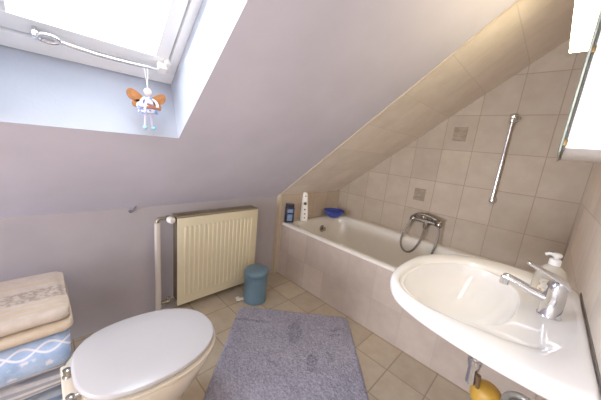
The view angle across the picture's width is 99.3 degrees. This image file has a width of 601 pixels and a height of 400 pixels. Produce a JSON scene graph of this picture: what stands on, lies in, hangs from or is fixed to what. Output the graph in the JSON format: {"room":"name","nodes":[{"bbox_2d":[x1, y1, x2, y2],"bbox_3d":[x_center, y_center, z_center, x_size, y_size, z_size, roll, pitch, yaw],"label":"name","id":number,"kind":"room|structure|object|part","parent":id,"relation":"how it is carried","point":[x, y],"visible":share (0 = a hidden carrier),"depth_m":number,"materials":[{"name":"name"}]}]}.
{"room":"bathroom","nodes":[
{"label":"bathroom","id":0,"kind":"room"},
{"bbox_2d":[0,196,276,339],"bbox_3d":[-1.967,0.469,0.593,0.080,0.730,4.846,17,16,43],"label":"wall","id":1,"kind":"structure","parent":0,"point":[105,259],"depth_m":1.42,"materials":[{"name":"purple paint"}]},
{"bbox_2d":[154,205,257,310],"bbox_3d":[-0.638,0.394,1.797,0.126,0.662,0.694,17,16,43],"label":"radiator","id":2,"kind":"object","parent":1,"relation":"attached to","point":[213,249],"visible":0.96,"depth_m":1.71,"materials":[{"name":"beige metal"}]},
{"bbox_3d":[-0.771,0.120,1.520,0.042,0.040,0.040,14,14,34],"label":"valve knob","id":3,"kind":"part","parent":2,"relation":"part of","materials":[{"name":"white plastic"}]},
{"bbox_2d":[172,205,257,218],"bbox_3d":[-0.561,0.076,1.764,0.082,0.014,0.587,17,16,43],"label":"grille","id":4,"kind":"object","parent":2,"relation":"attached to","point":[220,212],"depth_m":1.72,"materials":[{"name":"beige metal"}]},
{"bbox_2d":[0,0,516,217],"bbox_3d":[-1.194,-0.386,-0.258,1.928,1.552,4.854,17,16,43],"label":"ceiling","id":5,"kind":"structure","parent":0,"point":[260,92],"depth_m":0.99,"materials":[{"name":"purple paint"}]},
{"bbox_2d":[0,0,202,83],"bbox_3d":[-0.501,-0.682,0.636,0.678,0.569,0.527,17,16,43],"label":"window","id":6,"kind":"structure","parent":5,"relation":"attached to","point":[26,26],"depth_m":0.84,"materials":[{"name":"white plastic"}]},
{"bbox_3d":[-0.745,-0.484,0.750,0.046,0.046,0.062,17,16,43],"label":"ring pull","id":7,"kind":"part","parent":6,"relation":"part of","materials":[{"name":"silver metal"}]},
{"bbox_2d":[126,68,165,129],"bbox_3d":[-0.555,-0.370,0.929,0.061,0.221,0.127,17,16,43],"label":"ornament","id":8,"kind":"object","parent":6,"relation":"hanging from","point":[146,105],"visible":1,"depth_m":0.92,"materials":[{"name":"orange fabric"}]},
{"bbox_3d":[-0.563,-0.349,0.910,0.018,0.038,0.028,-1,14,-31],"label":"arm","id":9,"kind":"part","parent":8,"relation":"part of","materials":[{"name":"fabric"}]},
{"bbox_3d":[-0.568,-0.298,0.935,0.009,0.053,0.013,1,13,-23],"label":"leg","id":10,"kind":"part","parent":8,"relation":"part of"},
{"bbox_3d":[-0.553,-0.300,0.949,0.013,0.053,0.010,10,12,21],"label":"leg","id":11,"kind":"part","parent":8,"relation":"part of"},
{"bbox_2d":[146,103,160,110],"bbox_3d":[-0.532,-0.337,0.927,0.012,0.022,0.047,17,16,43],"label":"basket","id":12,"kind":"object","parent":8,"relation":"on","point":[149,106],"depth_m":0.93,"materials":[{"name":"brown wood"}]},
{"bbox_2d":[271,0,519,272],"bbox_3d":[0.472,-0.200,1.531,1.815,2.151,0.012,17,16,43],"label":"trim","id":13,"kind":"structure","parent":5,"relation":"attached to","point":[278,206],"depth_m":1.75,"materials":[{"name":"beige tile"}]},
{"bbox_2d":[69,272,471,399],"bbox_3d":[-1.021,1.030,0.364,1.960,0.080,5.772,17,16,43],"label":"floor","id":14,"kind":"structure","parent":0,"point":[389,373],"depth_m":1.50,"materials":[{"name":"beige tile"}]},
{"bbox_2d":[60,308,215,399],"bbox_3d":[-0.554,0.701,0.937,0.364,0.426,0.451,17,16,43],"label":"toilet","id":15,"kind":"object","parent":14,"relation":"on","point":[154,355],"visible":1,"depth_m":0.83,"materials":[{"name":"white ceramic"}]},
{"bbox_3d":[-0.526,0.525,0.911,0.364,0.016,0.423,17,16,43],"label":"seat","id":16,"kind":"part","parent":15,"relation":"part of","materials":[{"name":"white plastic"}]},
{"bbox_2d":[236,263,268,305],"bbox_3d":[-0.345,0.615,1.868,0.175,0.262,0.217,17,16,43],"label":"pedal bin","id":17,"kind":"object","parent":14,"relation":"on","point":[256,275],"visible":1,"depth_m":1.82,"materials":[{"name":"blue plastic"}]},
{"bbox_3d":[-0.319,0.510,1.861,0.175,0.050,0.175,17,16,43],"label":"bin lid","id":18,"kind":"part","parent":17,"relation":"part of","materials":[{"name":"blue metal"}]},
{"bbox_2d":[203,307,368,399],"bbox_3d":[-0.051,0.874,1.356,0.770,0.020,0.913,6,12,-1],"label":"bath mat","id":19,"kind":"object","parent":14,"relation":"on","point":[267,354],"visible":1,"depth_m":1.37,"materials":[{"name":"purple fabric"}]},
{"bbox_2d":[277,214,552,399],"bbox_3d":[0.711,0.585,1.992,1.756,0.485,0.807,17,16,43],"label":"bathtub","id":20,"kind":"object","parent":14,"relation":"on","point":[349,263],"visible":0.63,"depth_m":1.84,"materials":[{"name":"white ceramic"}]},
{"bbox_2d":[284,203,294,222],"bbox_3d":[-0.096,0.115,2.252,0.080,0.172,0.041,2,12,-18],"label":"bottle","id":21,"kind":"object","parent":20,"relation":"on","point":[289,209],"visible":1,"depth_m":2.23,"materials":[{"name":"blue plastic"}]},
{"bbox_2d":[300,192,307,220],"bbox_3d":[0.041,0.063,2.362,0.072,0.263,0.069,6,12,2],"label":"shampoo bottle","id":22,"kind":"object","parent":20,"relation":"on","point":[304,206],"visible":1,"depth_m":2.35,"materials":[{"name":"white plastic"}]},
{"bbox_3d":[0.223,0.283,2.500,0.046,0.068,0.068,17,16,43],"label":"overflow knob","id":23,"kind":"part","parent":20,"relation":"part of","materials":[{"name":"silver metal"}]},
{"bbox_2d":[324,208,344,217],"bbox_3d":[0.341,0.139,2.604,0.212,0.073,0.212,17,16,43],"label":"plastic bowl","id":24,"kind":"object","parent":20,"relation":"on","point":[331,212],"visible":1,"depth_m":2.56,"materials":[{"name":"blue plastic"}]},
{"bbox_2d":[282,215,552,279],"bbox_3d":[0.713,0.550,1.983,1.752,0.402,0.802,17,16,43],"label":"tub","id":25,"kind":"object","parent":20,"relation":"in","point":[320,247],"depth_m":2.16,"materials":[{"name":"white ceramic"}]},
{"bbox_3d":[-1.140,0.772,0.957,0.420,0.160,0.400,17,16,43],"label":"stool","id":26,"kind":"object","parent":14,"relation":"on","visible":0},
{"bbox_2d":[25,384,62,399],"bbox_3d":[-1.148,0.644,0.933,0.526,0.094,0.420,17,16,43],"label":"bath towel","id":27,"kind":"object","parent":26,"relation":"on","point":[55,393],"visible":0.07,"depth_m":0.88,"materials":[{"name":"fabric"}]},
{"bbox_2d":[0,359,68,399],"bbox_3d":[-1.131,0.555,0.913,0.537,0.087,0.428,17,16,43],"label":"bath towel","id":28,"kind":"object","parent":27,"relation":"on","point":[27,387],"visible":0.09,"depth_m":0.83,"materials":[{"name":"grey fabric"}]},
{"bbox_2d":[0,328,71,386],"bbox_3d":[-1.086,0.459,0.865,0.529,0.125,0.436,17,16,43],"label":"bath towel","id":29,"kind":"object","parent":28,"relation":"on","point":[19,362],"visible":0.39,"depth_m":0.78,"materials":[{"name":"blue fabric"}]},
{"bbox_2d":[0,282,72,350],"bbox_3d":[-1.021,0.393,0.800,0.343,0.038,0.446,17,16,43],"label":"bath towel","id":30,"kind":"object","parent":29,"relation":"on","point":[28,335],"visible":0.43,"depth_m":0.79,"materials":[{"name":"beige fabric"}]},
{"bbox_2d":[0,271,69,336],"bbox_3d":[-1.014,0.353,0.786,0.314,0.042,0.442,17,16,43],"label":"bath towel","id":31,"kind":"object","parent":30,"relation":"on","point":[29,302],"visible":1,"depth_m":0.84,"materials":[{"name":"beige fabric"}]},
{"bbox_2d":[275,190,339,272],"bbox_3d":[0.082,0.249,2.619,0.122,0.760,0.918,17,16,43],"label":"wall","id":32,"kind":"structure","parent":0,"point":[318,200],"depth_m":2.47,"materials":[{"name":"beige tile"}]},
{"bbox_2d":[282,0,574,193],"bbox_3d":[0.834,-0.602,1.784,1.944,1.572,0.918,17,16,43],"label":"ceiling","id":33,"kind":"structure","parent":0,"point":[529,30],"depth_m":1.55,"materials":[{"name":"beige tile"}]},
{"bbox_2d":[337,38,595,276],"bbox_3d":[1.106,-0.384,2.126,1.960,2.400,0.083,17,16,43],"label":"wall","id":34,"kind":"structure","parent":0,"point":[448,174],"depth_m":1.80,"materials":[{"name":"beige tile"}]},
{"bbox_2d":[400,215,442,253],"bbox_3d":[1.010,0.290,2.142,0.293,0.347,0.134,17,16,43],"label":"shower hose","id":35,"kind":"object","parent":34,"relation":"attached to","point":[421,218],"visible":0.94,"depth_m":2.11,"materials":[{"name":"silver metal"}]},
{"bbox_2d":[413,213,442,223],"bbox_3d":[1.034,0.148,2.081,0.242,0.067,0.065,17,16,43],"label":"shower","id":36,"kind":"object","parent":35,"relation":"on","point":[436,220],"visible":0.95,"depth_m":2.06,"materials":[{"name":"silver metal"}]},
{"bbox_3d":[1.025,0.135,2.101,0.195,0.051,0.026,17,16,43],"label":"handle","id":37,"kind":"part","parent":36,"relation":"part of","materials":[{"name":"silver metal"}]},
{"bbox_3d":[1.079,0.327,2.037,0.037,0.247,0.067,12,13,27],"label":"bath spout","id":38,"kind":"part","parent":35,"relation":"part of","materials":[{"name":"grey metal"}]},
{"bbox_2d":[488,114,519,202],"bbox_3d":[1.389,-0.273,1.745,0.063,0.618,0.081,17,16,43],"label":"shower rail","id":39,"kind":"object","parent":34,"relation":"attached to","point":[514,118],"visible":1,"depth_m":1.73,"materials":[{"name":"silver metal"}]},
{"bbox_3d":[1.380,-0.275,1.747,0.019,0.605,0.019,17,16,43],"label":"rail","id":40,"kind":"part","parent":39,"relation":"part of","materials":[{"name":"silver metal"}]},
{"bbox_2d":[535,162,600,399],"bbox_3d":[-0.234,0.022,-0.522,0.080,2.400,5.772,17,16,43],"label":"wall","id":41,"kind":"structure","parent":0,"point":[581,264],"depth_m":1.01,"materials":[{"name":"beige tile"}]},
{"bbox_2d":[390,254,600,399],"bbox_3d":[0.605,0.369,0.882,0.496,0.166,0.728,17,16,43],"label":"washbasin","id":42,"kind":"object","parent":41,"relation":"attached to","point":[462,299],"visible":0.94,"depth_m":0.70,"materials":[{"name":"white ceramic"}]},
{"bbox_2d":[465,355,530,399],"bbox_3d":[0.666,0.603,0.825,0.100,0.240,0.223,-1,13,-30],"label":"trap","id":43,"kind":"object","parent":42,"relation":"attached to","point":[480,389],"visible":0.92,"depth_m":0.86,"materials":[{"name":"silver metal"}]},
{"bbox_2d":[469,379,501,399],"bbox_3d":[0.638,0.672,0.882,0.090,0.077,0.090,17,16,43],"label":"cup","id":44,"kind":"object","parent":43,"relation":"on","point":[484,390],"depth_m":0.87,"materials":[{"name":"yellow plastic"}]},
{"bbox_2d":[499,260,570,320],"bbox_3d":[0.703,0.260,0.773,0.157,0.144,0.056,17,16,43],"label":"mixer tap","id":45,"kind":"object","parent":42,"relation":"on","point":[553,298],"visible":1,"depth_m":0.73,"materials":[{"name":"silver metal"}]},
{"bbox_3d":[0.692,0.268,0.784,0.119,0.048,0.037,17,16,43],"label":"spout","id":46,"kind":"part","parent":45,"relation":"part of","materials":[{"name":"silver metal"}]},
{"bbox_3d":[0.724,0.220,0.748,0.102,0.052,0.051,17,16,43],"label":"lever","id":47,"kind":"part","parent":45,"relation":"part of","materials":[{"name":"silver metal"}]},
{"bbox_2d":[531,252,562,290],"bbox_3d":[0.846,0.252,0.862,0.104,0.152,0.056,6,12,-1],"label":"soap dispenser","id":48,"kind":"object","parent":42,"relation":"on","point":[540,284],"visible":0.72,"depth_m":0.85,"materials":[{"name":"beige plastic"}]},
{"bbox_2d":[556,0,600,162],"bbox_3d":[0.890,-0.360,0.742,0.217,0.485,0.684,17,16,43],"label":"upper cabinet","id":49,"kind":"object","parent":41,"relation":"attached to","point":[581,137],"visible":1,"depth_m":0.56,"materials":[{"name":"white paint"}]},
{"bbox_2d":[569,0,600,52],"bbox_3d":[0.855,-0.580,0.758,0.054,0.050,0.674,17,16,43],"label":"diffuser","id":50,"kind":"object","parent":49,"relation":"attached to","point":[586,12],"depth_m":0.81,"materials":[{"name":"white"}]}
]}

